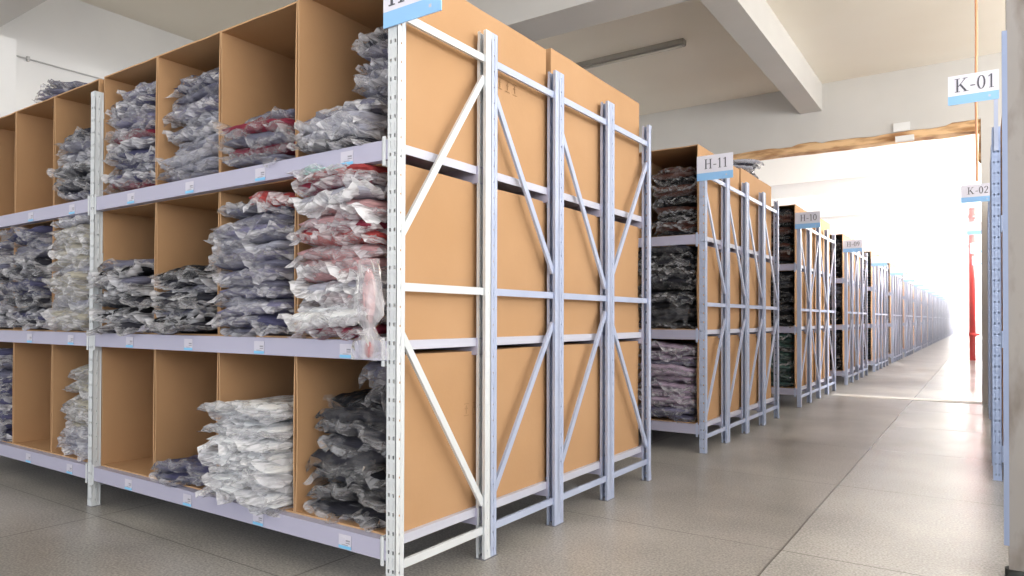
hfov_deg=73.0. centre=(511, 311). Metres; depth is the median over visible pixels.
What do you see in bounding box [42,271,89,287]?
packet
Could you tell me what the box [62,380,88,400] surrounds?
packet
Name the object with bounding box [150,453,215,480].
packet
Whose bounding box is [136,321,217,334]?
packet
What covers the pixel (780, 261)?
packet
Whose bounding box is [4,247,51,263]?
packet
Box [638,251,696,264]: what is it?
packet
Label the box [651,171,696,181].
packet
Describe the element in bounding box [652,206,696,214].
packet
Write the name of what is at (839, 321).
packet
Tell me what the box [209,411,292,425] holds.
packet
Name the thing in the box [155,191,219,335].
cardboard box
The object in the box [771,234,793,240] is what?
packet
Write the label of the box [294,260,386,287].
packet
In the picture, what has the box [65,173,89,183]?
packet
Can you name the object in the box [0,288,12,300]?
packet
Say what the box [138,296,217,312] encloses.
packet
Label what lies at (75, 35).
wall
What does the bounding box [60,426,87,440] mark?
packet
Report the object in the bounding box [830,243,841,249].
packet
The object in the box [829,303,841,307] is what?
packet
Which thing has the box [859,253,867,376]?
shelving rack
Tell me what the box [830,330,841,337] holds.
packet
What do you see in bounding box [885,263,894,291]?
cardboard box
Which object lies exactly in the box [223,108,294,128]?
packet
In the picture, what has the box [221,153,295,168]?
packet
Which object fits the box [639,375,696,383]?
packet
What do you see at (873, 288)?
shelving rack
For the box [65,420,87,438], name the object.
packet
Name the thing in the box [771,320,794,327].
packet
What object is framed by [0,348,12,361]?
packet
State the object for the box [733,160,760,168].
packet
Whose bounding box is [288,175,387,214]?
packet
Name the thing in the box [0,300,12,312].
packet
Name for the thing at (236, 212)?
packet
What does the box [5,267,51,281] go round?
packet
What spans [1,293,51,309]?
packet
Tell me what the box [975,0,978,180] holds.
power cable
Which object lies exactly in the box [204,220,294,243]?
packet
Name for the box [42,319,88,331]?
packet
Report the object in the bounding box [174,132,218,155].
packet
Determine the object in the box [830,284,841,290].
packet
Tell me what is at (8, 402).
packet
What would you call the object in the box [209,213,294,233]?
packet
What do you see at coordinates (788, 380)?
packet
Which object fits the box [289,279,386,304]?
packet
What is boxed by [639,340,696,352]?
packet
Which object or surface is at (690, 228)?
packet
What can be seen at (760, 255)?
shelving rack
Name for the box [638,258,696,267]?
packet
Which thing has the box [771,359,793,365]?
packet
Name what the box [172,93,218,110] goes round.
packet
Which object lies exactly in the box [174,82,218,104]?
packet
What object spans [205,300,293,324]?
packet
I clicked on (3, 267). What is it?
packet
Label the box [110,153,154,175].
packet
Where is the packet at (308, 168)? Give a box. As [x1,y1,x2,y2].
[296,163,349,177]
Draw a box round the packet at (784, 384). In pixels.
[771,381,794,386]
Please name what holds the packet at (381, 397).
on the packet
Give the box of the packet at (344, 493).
[306,482,385,512]
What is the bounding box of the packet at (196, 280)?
[151,274,217,289]
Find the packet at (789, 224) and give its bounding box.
[771,222,793,227]
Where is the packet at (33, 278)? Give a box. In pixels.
[7,274,51,282]
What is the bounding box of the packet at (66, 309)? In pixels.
[53,305,88,317]
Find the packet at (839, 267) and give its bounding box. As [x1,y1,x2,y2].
[830,264,841,270]
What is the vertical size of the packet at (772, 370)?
0.156 m
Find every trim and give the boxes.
[733,119,980,160]
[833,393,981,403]
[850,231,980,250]
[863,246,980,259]
[887,257,968,266]
[903,265,980,272]
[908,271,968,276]
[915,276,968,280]
[978,130,980,162]
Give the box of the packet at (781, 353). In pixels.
[772,350,793,357]
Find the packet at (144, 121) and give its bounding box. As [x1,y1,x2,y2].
[111,112,155,128]
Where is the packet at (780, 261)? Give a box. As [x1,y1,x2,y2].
[775,260,794,266]
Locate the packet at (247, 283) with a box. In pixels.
[207,273,291,296]
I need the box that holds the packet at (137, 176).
[100,170,154,185]
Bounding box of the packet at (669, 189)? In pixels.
[653,183,696,194]
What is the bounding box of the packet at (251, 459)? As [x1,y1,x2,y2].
[201,446,291,471]
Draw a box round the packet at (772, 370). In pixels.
[771,369,793,375]
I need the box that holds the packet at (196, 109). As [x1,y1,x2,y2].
[163,97,218,126]
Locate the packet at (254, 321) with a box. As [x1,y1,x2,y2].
[211,314,293,336]
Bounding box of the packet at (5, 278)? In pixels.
[0,271,13,285]
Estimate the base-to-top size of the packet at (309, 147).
0.083 m
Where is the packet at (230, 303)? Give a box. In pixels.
[211,296,293,312]
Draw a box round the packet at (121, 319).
[93,309,153,324]
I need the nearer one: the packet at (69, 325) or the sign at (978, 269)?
the packet at (69, 325)
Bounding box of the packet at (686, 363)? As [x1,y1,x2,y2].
[640,360,696,368]
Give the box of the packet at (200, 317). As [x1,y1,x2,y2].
[143,311,217,330]
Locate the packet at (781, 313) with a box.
[771,310,794,321]
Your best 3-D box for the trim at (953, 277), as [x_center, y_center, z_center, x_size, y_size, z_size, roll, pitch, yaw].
[26.553,-2.176,42.407,10.130,0.520,0.350,0,-1,34]
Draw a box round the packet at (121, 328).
[85,322,153,335]
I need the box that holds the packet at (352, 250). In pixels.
[285,243,386,267]
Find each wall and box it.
[0,0,193,110]
[639,52,1001,403]
[923,280,981,333]
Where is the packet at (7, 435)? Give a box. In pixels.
[0,429,11,441]
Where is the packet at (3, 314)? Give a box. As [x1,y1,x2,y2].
[0,311,12,322]
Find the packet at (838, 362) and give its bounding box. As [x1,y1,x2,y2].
[830,360,841,368]
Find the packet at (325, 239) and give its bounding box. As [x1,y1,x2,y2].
[287,229,386,247]
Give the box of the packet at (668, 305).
[638,302,696,314]
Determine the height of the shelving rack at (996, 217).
2.055 m
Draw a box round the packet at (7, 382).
[0,378,12,391]
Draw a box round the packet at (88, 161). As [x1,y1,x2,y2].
[61,158,90,168]
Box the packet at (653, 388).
[638,386,696,396]
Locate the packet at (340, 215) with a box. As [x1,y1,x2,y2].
[290,207,386,239]
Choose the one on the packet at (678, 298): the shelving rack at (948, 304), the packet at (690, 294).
the packet at (690, 294)
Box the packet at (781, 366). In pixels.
[771,364,793,371]
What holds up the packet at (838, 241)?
on the packet at (840, 246)
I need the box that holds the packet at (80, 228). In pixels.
[46,224,89,239]
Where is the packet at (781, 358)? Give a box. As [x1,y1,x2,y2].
[771,355,793,362]
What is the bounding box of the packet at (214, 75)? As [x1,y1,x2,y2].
[165,71,218,98]
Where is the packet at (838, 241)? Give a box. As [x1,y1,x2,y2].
[830,239,841,246]
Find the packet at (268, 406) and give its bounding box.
[197,395,293,416]
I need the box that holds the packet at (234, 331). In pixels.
[220,326,294,336]
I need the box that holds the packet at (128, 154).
[102,145,154,164]
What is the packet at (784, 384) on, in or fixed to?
in the cardboard box at (804, 377)
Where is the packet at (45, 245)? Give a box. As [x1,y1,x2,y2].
[11,242,51,261]
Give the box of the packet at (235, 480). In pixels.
[201,472,292,494]
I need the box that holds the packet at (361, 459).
[305,445,385,478]
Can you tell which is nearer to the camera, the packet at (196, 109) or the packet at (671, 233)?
the packet at (196, 109)
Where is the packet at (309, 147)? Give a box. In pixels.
[288,135,378,154]
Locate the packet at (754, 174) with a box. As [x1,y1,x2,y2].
[744,169,758,178]
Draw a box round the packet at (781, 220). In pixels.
[771,218,793,224]
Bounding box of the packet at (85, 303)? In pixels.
[50,296,88,312]
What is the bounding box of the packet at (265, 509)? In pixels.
[202,489,292,517]
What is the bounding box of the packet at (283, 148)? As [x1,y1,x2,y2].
[226,136,295,161]
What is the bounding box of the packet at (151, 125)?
[109,120,154,145]
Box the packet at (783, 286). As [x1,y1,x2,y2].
[771,284,793,289]
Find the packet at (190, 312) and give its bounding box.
[155,304,217,319]
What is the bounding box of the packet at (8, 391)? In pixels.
[0,387,11,399]
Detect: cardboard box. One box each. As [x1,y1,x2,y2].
[0,111,15,215]
[0,227,14,329]
[0,342,13,443]
[13,342,52,452]
[14,220,53,330]
[15,96,54,212]
[51,344,101,461]
[53,218,102,331]
[54,79,103,204]
[101,347,155,478]
[102,202,156,333]
[103,56,157,195]
[154,349,218,490]
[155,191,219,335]
[157,31,221,184]
[219,179,297,337]
[219,353,296,512]
[220,1,297,171]
[295,345,544,534]
[296,164,545,339]
[297,0,545,186]
[545,207,638,334]
[545,341,638,477]
[546,48,638,215]
[638,244,738,329]
[638,335,739,423]
[639,144,738,245]
[738,168,770,254]
[739,257,770,327]
[739,333,770,406]
[771,204,813,268]
[771,270,813,326]
[771,330,813,387]
[814,218,829,273]
[814,275,829,325]
[814,330,829,380]
[830,234,853,280]
[830,283,853,324]
[830,329,849,370]
[852,239,862,278]
[854,288,859,323]
[854,330,859,365]
[863,251,877,286]
[864,291,875,323]
[864,328,875,360]
[879,327,882,357]
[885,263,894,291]
[885,296,890,322]
[885,327,893,353]
[902,271,906,295]
[902,299,903,322]
[1001,118,1001,214]
[1001,235,1002,330]
[1002,348,1002,437]
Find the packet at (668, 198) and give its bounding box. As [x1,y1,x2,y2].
[652,195,696,206]
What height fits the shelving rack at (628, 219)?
2.055 m
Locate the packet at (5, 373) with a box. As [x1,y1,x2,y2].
[0,369,12,384]
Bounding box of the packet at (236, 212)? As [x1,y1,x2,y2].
[216,202,294,219]
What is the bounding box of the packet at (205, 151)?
[155,141,218,171]
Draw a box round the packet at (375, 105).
[296,97,387,135]
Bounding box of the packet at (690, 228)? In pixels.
[654,223,696,234]
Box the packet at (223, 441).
[197,433,292,455]
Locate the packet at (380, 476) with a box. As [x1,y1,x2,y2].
[308,461,385,487]
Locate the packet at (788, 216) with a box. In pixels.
[771,214,793,220]
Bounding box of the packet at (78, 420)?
[64,413,87,425]
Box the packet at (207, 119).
[175,114,218,134]
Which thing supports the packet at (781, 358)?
on the packet at (786, 363)
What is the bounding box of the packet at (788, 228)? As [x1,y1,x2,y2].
[771,227,793,230]
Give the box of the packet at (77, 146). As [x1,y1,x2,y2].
[57,136,90,155]
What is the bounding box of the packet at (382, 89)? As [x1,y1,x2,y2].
[351,80,387,97]
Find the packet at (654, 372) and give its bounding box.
[638,368,696,376]
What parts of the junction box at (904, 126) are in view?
casing, plate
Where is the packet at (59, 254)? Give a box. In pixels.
[48,248,89,260]
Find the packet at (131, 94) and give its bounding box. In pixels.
[117,81,155,100]
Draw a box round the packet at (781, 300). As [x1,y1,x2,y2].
[771,296,793,303]
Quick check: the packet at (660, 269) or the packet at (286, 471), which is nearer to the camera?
the packet at (286, 471)
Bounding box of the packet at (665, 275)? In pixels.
[638,272,696,279]
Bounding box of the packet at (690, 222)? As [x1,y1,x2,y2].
[656,220,696,227]
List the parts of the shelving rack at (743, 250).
shelf panel, shelf panel, shelf panel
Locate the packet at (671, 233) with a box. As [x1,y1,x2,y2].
[655,230,695,236]
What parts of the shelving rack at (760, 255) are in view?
shelf panel, shelf panel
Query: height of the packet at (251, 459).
0.110 m
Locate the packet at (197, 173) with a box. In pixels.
[155,169,218,182]
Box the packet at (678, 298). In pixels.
[638,293,696,306]
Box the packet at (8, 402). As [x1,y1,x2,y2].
[0,393,11,410]
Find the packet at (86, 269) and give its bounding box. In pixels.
[52,263,89,276]
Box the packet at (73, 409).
[60,405,87,422]
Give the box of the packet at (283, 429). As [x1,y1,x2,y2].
[197,423,292,439]
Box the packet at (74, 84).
[47,79,87,88]
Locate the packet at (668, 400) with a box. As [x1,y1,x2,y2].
[638,395,696,408]
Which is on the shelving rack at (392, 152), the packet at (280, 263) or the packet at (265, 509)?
the packet at (265, 509)
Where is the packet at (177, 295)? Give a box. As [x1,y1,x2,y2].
[149,290,216,308]
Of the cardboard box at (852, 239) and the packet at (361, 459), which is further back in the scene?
the cardboard box at (852, 239)
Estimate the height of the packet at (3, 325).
0.104 m
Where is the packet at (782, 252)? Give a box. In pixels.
[771,250,794,255]
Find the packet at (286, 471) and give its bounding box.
[198,449,292,487]
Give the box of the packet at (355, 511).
[304,498,385,531]
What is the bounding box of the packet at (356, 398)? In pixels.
[331,388,386,417]
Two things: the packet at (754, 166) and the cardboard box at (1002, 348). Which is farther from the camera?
the packet at (754, 166)
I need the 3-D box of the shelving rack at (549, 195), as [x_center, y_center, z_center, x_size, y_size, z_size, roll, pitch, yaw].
[-1.638,-0.059,4.084,4.132,2.055,0.540,0,-1,34]
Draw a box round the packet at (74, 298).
[51,289,88,304]
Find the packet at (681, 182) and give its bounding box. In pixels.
[656,180,696,186]
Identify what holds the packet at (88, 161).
on the packet at (81, 170)
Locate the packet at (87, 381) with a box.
[69,376,88,390]
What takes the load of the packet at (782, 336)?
on the packet at (789, 341)
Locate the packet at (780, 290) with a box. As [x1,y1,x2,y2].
[771,289,793,292]
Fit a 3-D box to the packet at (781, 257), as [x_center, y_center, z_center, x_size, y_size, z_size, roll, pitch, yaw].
[2.945,-0.583,7.737,0.420,0.102,0.525,0,-1,30]
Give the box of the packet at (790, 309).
[771,306,793,312]
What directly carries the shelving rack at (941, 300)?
on the floor
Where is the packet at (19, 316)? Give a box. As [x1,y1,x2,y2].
[6,311,51,326]
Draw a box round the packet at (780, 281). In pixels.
[771,280,793,285]
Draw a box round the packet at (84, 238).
[48,232,89,248]
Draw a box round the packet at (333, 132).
[289,119,387,142]
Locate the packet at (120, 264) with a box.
[97,258,153,271]
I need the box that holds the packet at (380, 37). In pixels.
[352,26,387,50]
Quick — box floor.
[0,333,1008,575]
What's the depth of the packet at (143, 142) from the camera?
3.26 m
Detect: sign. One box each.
[383,0,441,28]
[697,152,732,180]
[795,211,819,228]
[843,239,861,251]
[871,256,886,265]
[890,267,902,274]
[903,275,914,281]
[913,281,922,286]
[921,285,929,289]
[927,289,934,293]
[948,69,998,150]
[961,183,989,208]
[967,221,980,234]
[970,243,980,252]
[972,256,980,264]
[975,266,981,272]
[975,273,981,279]
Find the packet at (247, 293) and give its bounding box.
[208,286,293,302]
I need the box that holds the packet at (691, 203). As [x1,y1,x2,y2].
[651,196,696,207]
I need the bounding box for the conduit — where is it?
[16,55,103,79]
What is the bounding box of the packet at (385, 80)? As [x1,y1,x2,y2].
[354,69,387,89]
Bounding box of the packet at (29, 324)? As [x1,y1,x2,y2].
[4,319,51,330]
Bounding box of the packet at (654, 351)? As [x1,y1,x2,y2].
[638,348,696,357]
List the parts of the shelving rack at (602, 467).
shelf panel, shelf panel, shelf panel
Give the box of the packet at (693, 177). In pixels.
[653,175,696,185]
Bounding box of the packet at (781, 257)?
[775,255,794,260]
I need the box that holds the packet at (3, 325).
[0,317,12,328]
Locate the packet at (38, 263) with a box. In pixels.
[3,257,51,270]
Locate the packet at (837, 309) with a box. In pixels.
[830,307,841,314]
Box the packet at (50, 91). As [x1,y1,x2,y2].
[38,83,73,94]
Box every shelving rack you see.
[0,19,491,575]
[480,33,559,556]
[545,73,610,524]
[599,103,651,499]
[638,178,728,453]
[719,178,747,442]
[739,183,764,432]
[757,193,778,424]
[771,228,810,407]
[805,228,820,402]
[814,225,828,397]
[823,230,835,393]
[830,252,853,384]
[848,252,858,381]
[854,250,863,378]
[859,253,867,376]
[863,266,878,371]
[875,266,882,369]
[880,266,884,366]
[883,265,888,366]
[885,275,895,362]
[894,275,897,360]
[896,275,899,359]
[899,275,902,359]
[902,282,907,356]
[906,282,909,354]
[908,282,911,353]
[910,282,912,353]
[913,287,916,351]
[916,288,918,351]
[917,287,919,350]
[920,287,920,349]
[921,290,923,348]
[923,290,925,347]
[924,290,926,346]
[925,290,927,346]
[927,293,929,345]
[929,293,930,344]
[930,293,931,344]
[932,293,932,343]
[933,296,934,342]
[935,296,936,341]
[935,313,935,342]
[937,298,938,341]
[939,298,940,339]
[940,300,941,339]
[941,300,942,338]
[943,300,943,338]
[946,300,946,336]
[948,301,949,335]
[948,304,948,336]
[950,302,950,335]
[952,303,952,333]
[987,215,988,412]
[988,201,990,419]
[990,155,1001,464]
[991,126,1002,481]
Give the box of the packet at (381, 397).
[364,384,386,416]
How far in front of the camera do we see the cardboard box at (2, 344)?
4.04 m
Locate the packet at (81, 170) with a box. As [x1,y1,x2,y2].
[52,162,90,179]
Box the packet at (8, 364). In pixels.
[0,358,12,370]
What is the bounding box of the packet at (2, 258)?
[0,251,13,262]
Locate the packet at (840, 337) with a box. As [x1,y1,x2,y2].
[830,333,841,340]
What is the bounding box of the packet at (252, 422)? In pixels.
[212,418,292,440]
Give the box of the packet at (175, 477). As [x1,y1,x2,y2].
[149,471,214,486]
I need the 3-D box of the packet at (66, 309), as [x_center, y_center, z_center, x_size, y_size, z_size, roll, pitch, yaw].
[-2.155,-0.001,3.792,0.443,0.109,0.526,0,-1,33]
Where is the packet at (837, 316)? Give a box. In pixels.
[830,315,841,319]
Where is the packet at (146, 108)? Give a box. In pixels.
[107,103,155,129]
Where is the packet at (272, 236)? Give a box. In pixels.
[217,226,293,247]
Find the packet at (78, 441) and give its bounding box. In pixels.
[55,436,87,457]
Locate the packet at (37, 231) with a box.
[1,226,52,242]
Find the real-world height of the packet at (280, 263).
0.113 m
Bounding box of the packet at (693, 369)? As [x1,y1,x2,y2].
[638,362,696,376]
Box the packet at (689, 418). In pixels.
[639,412,696,422]
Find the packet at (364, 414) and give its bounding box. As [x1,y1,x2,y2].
[313,406,385,433]
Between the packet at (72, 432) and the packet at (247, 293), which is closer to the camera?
the packet at (247, 293)
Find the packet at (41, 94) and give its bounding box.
[36,92,58,100]
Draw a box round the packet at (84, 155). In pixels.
[57,149,90,168]
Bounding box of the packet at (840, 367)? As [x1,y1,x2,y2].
[830,364,842,369]
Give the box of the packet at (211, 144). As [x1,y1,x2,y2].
[178,142,218,155]
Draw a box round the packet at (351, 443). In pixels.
[317,433,385,458]
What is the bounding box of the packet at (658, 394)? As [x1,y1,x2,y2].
[638,387,696,404]
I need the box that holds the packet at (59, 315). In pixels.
[44,308,88,326]
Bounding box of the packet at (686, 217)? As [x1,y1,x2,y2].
[651,214,696,228]
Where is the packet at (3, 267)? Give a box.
[0,262,13,277]
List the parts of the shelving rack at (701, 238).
shelf panel, shelf panel, shelf panel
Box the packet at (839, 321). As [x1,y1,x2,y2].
[830,318,841,323]
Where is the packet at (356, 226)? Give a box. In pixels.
[289,220,386,245]
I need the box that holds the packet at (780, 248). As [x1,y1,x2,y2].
[771,246,793,253]
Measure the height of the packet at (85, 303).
0.110 m
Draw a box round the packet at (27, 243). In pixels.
[10,235,52,246]
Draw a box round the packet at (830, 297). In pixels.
[829,294,841,298]
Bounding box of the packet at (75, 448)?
[59,444,87,462]
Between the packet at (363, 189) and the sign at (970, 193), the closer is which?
the packet at (363, 189)
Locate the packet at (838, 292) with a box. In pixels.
[830,289,841,296]
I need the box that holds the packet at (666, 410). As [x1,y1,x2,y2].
[638,405,696,415]
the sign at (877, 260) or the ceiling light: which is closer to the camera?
the ceiling light
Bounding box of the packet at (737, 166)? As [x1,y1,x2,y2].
[733,165,754,173]
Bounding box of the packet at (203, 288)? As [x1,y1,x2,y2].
[167,282,216,293]
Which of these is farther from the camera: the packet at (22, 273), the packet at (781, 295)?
the packet at (781, 295)
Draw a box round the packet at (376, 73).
[353,66,387,82]
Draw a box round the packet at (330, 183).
[291,172,387,197]
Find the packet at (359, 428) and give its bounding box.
[313,418,385,449]
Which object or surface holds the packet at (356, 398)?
on the packet at (364, 414)
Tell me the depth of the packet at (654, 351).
5.00 m
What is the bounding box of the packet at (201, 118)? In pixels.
[171,110,218,130]
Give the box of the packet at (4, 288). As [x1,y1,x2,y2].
[0,281,9,289]
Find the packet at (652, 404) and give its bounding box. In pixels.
[639,401,695,409]
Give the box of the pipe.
[968,208,979,359]
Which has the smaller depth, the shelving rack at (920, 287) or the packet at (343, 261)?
the packet at (343, 261)
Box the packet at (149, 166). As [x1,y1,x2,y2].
[122,162,154,173]
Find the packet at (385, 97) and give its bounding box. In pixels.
[370,94,387,100]
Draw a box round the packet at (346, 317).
[278,306,386,331]
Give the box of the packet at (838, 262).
[830,260,841,266]
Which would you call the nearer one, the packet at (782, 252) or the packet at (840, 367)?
the packet at (782, 252)
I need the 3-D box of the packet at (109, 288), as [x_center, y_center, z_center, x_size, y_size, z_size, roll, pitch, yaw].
[-1.750,-0.109,3.462,0.425,0.113,0.513,0,-1,38]
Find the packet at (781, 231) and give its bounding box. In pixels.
[771,229,793,236]
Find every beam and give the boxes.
[0,0,46,26]
[466,0,688,41]
[700,0,821,113]
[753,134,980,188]
[771,180,980,218]
[826,209,980,237]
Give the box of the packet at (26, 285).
[0,278,51,293]
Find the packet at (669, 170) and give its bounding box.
[658,166,696,173]
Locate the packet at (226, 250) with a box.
[208,240,293,262]
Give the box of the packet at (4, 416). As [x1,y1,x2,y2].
[0,409,11,425]
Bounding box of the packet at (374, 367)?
[359,360,386,388]
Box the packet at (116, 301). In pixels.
[94,293,153,308]
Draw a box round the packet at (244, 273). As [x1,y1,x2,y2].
[208,267,293,284]
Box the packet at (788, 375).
[771,372,794,378]
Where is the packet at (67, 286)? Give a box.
[43,281,88,295]
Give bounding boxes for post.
[1001,0,1023,575]
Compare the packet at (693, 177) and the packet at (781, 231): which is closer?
the packet at (693, 177)
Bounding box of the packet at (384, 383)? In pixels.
[371,378,386,393]
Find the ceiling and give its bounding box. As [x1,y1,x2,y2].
[79,0,1005,220]
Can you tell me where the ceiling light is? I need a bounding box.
[576,38,685,69]
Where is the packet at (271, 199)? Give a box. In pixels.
[243,191,296,212]
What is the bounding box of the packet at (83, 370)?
[67,364,88,380]
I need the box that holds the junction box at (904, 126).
[893,121,913,142]
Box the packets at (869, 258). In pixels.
[863,257,902,358]
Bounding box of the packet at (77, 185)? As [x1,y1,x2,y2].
[52,176,89,193]
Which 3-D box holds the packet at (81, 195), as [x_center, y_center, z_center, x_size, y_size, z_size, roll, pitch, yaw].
[-2.137,-0.585,3.780,0.390,0.106,0.524,0,-1,33]
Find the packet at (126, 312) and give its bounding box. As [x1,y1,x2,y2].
[88,307,153,324]
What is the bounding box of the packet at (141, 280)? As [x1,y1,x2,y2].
[85,273,153,295]
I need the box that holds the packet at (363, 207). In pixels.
[294,199,386,223]
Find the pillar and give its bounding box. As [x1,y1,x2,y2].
[0,35,16,116]
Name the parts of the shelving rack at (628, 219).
shelf panel, shelf panel, shelf panel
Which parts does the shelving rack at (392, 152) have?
shelf panel, shelf panel, shelf panel, foot plate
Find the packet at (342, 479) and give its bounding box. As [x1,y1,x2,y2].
[307,470,385,501]
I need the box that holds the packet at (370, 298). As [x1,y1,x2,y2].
[351,258,383,359]
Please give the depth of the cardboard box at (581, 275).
3.54 m
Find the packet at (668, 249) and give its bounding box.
[638,245,696,258]
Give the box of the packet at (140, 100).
[106,93,155,115]
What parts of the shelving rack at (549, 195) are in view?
shelf panel, shelf panel, shelf panel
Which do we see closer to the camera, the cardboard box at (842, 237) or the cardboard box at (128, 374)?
the cardboard box at (128, 374)
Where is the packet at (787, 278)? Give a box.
[771,276,793,281]
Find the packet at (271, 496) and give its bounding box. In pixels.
[195,480,292,506]
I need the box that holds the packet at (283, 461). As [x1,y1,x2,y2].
[213,444,292,464]
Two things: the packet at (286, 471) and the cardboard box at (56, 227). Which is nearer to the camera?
the packet at (286, 471)
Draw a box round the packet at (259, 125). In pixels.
[212,117,294,139]
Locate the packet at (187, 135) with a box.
[164,116,218,146]
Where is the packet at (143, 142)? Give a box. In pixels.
[107,136,154,156]
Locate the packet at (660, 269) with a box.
[638,264,696,274]
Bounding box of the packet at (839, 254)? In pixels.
[830,252,841,257]
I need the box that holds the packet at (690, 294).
[640,290,696,299]
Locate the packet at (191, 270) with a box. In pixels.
[148,264,217,281]
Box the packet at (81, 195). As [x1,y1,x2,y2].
[57,190,89,201]
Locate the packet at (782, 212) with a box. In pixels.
[771,209,793,216]
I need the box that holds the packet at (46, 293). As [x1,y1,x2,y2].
[6,290,51,301]
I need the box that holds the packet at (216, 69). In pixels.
[181,67,218,82]
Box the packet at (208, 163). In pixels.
[167,156,218,174]
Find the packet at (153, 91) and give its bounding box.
[111,85,155,114]
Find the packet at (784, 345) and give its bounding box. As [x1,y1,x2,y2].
[771,342,793,351]
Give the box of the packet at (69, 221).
[51,214,89,227]
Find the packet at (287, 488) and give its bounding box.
[207,464,292,492]
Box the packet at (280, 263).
[204,252,293,279]
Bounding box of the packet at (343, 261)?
[294,256,386,275]
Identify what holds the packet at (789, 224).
on the packet at (788, 228)
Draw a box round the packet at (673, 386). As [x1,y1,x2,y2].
[638,379,696,392]
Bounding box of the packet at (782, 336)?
[771,333,794,339]
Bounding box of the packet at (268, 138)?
[218,128,294,151]
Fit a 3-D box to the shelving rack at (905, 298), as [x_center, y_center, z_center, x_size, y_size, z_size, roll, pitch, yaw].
[9.228,0.118,18.258,2.092,2.055,0.540,0,-1,34]
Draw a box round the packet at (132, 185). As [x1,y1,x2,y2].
[101,179,154,193]
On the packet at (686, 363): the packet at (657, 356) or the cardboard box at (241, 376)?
the packet at (657, 356)
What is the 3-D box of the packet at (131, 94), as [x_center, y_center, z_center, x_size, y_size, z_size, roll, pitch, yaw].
[-1.671,-1.078,3.541,0.410,0.124,0.505,0,-1,30]
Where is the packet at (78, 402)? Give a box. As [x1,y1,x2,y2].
[62,397,87,417]
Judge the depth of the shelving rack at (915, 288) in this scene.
20.00 m
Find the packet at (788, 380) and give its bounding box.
[771,376,794,382]
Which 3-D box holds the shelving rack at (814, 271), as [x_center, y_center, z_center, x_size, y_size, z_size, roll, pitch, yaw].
[2.645,-0.001,8.572,2.092,2.055,0.540,0,-1,34]
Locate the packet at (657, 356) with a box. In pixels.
[638,350,696,363]
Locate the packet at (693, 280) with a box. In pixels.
[638,275,696,286]
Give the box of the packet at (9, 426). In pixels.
[0,420,11,431]
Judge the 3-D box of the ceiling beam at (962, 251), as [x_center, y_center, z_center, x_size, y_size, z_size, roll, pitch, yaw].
[16.212,-2.363,27.190,10.130,0.520,0.350,0,-1,34]
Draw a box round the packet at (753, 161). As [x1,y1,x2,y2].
[733,159,763,165]
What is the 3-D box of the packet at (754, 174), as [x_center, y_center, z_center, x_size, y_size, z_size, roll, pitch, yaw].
[1.951,-1.217,6.277,0.501,0.109,0.530,0,-1,34]
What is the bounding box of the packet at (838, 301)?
[829,299,841,305]
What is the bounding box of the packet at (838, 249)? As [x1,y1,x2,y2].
[830,248,841,252]
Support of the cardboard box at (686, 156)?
on the shelving rack at (743, 250)
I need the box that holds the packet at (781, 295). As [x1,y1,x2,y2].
[771,292,793,298]
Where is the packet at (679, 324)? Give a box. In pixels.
[641,321,696,328]
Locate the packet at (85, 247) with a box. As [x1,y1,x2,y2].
[52,239,89,256]
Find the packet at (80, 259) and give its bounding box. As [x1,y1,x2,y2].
[47,254,89,271]
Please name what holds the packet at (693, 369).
on the packet at (654, 372)
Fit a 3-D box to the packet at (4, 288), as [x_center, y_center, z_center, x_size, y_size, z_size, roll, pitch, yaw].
[-3.008,-0.141,4.329,0.469,0.137,0.504,0,-1,35]
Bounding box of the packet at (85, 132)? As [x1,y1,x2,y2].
[53,127,90,150]
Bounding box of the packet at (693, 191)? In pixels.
[654,187,696,199]
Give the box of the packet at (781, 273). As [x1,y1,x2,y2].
[771,271,794,277]
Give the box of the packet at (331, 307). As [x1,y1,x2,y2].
[296,302,386,314]
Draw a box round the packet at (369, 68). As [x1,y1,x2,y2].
[356,57,387,73]
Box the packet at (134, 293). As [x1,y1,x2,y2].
[91,288,153,300]
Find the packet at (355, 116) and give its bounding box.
[294,110,387,135]
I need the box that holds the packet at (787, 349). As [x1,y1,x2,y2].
[773,347,793,352]
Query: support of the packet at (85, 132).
on the packet at (77, 146)
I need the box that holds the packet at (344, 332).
[289,324,386,340]
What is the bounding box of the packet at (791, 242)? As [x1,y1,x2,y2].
[771,239,793,245]
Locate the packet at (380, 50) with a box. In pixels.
[352,39,387,63]
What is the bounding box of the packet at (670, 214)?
[656,208,696,218]
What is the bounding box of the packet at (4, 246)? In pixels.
[0,241,13,260]
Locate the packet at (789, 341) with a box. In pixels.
[771,338,794,344]
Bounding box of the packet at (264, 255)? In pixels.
[209,249,293,273]
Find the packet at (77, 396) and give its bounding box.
[73,391,88,398]
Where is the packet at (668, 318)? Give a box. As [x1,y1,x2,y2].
[639,313,696,327]
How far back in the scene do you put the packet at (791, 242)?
7.51 m
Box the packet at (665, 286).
[638,280,696,292]
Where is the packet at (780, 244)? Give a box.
[771,242,793,248]
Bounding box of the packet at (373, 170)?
[286,163,387,182]
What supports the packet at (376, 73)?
on the packet at (385, 80)
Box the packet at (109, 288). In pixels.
[92,279,153,294]
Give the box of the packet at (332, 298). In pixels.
[296,291,362,307]
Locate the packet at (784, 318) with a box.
[771,316,794,322]
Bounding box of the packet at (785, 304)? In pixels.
[771,302,793,311]
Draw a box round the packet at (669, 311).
[639,308,696,318]
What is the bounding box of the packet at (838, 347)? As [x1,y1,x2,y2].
[831,343,841,349]
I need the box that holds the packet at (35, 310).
[8,305,51,319]
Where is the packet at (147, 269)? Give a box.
[90,261,153,283]
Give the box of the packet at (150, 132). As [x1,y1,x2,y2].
[102,128,154,144]

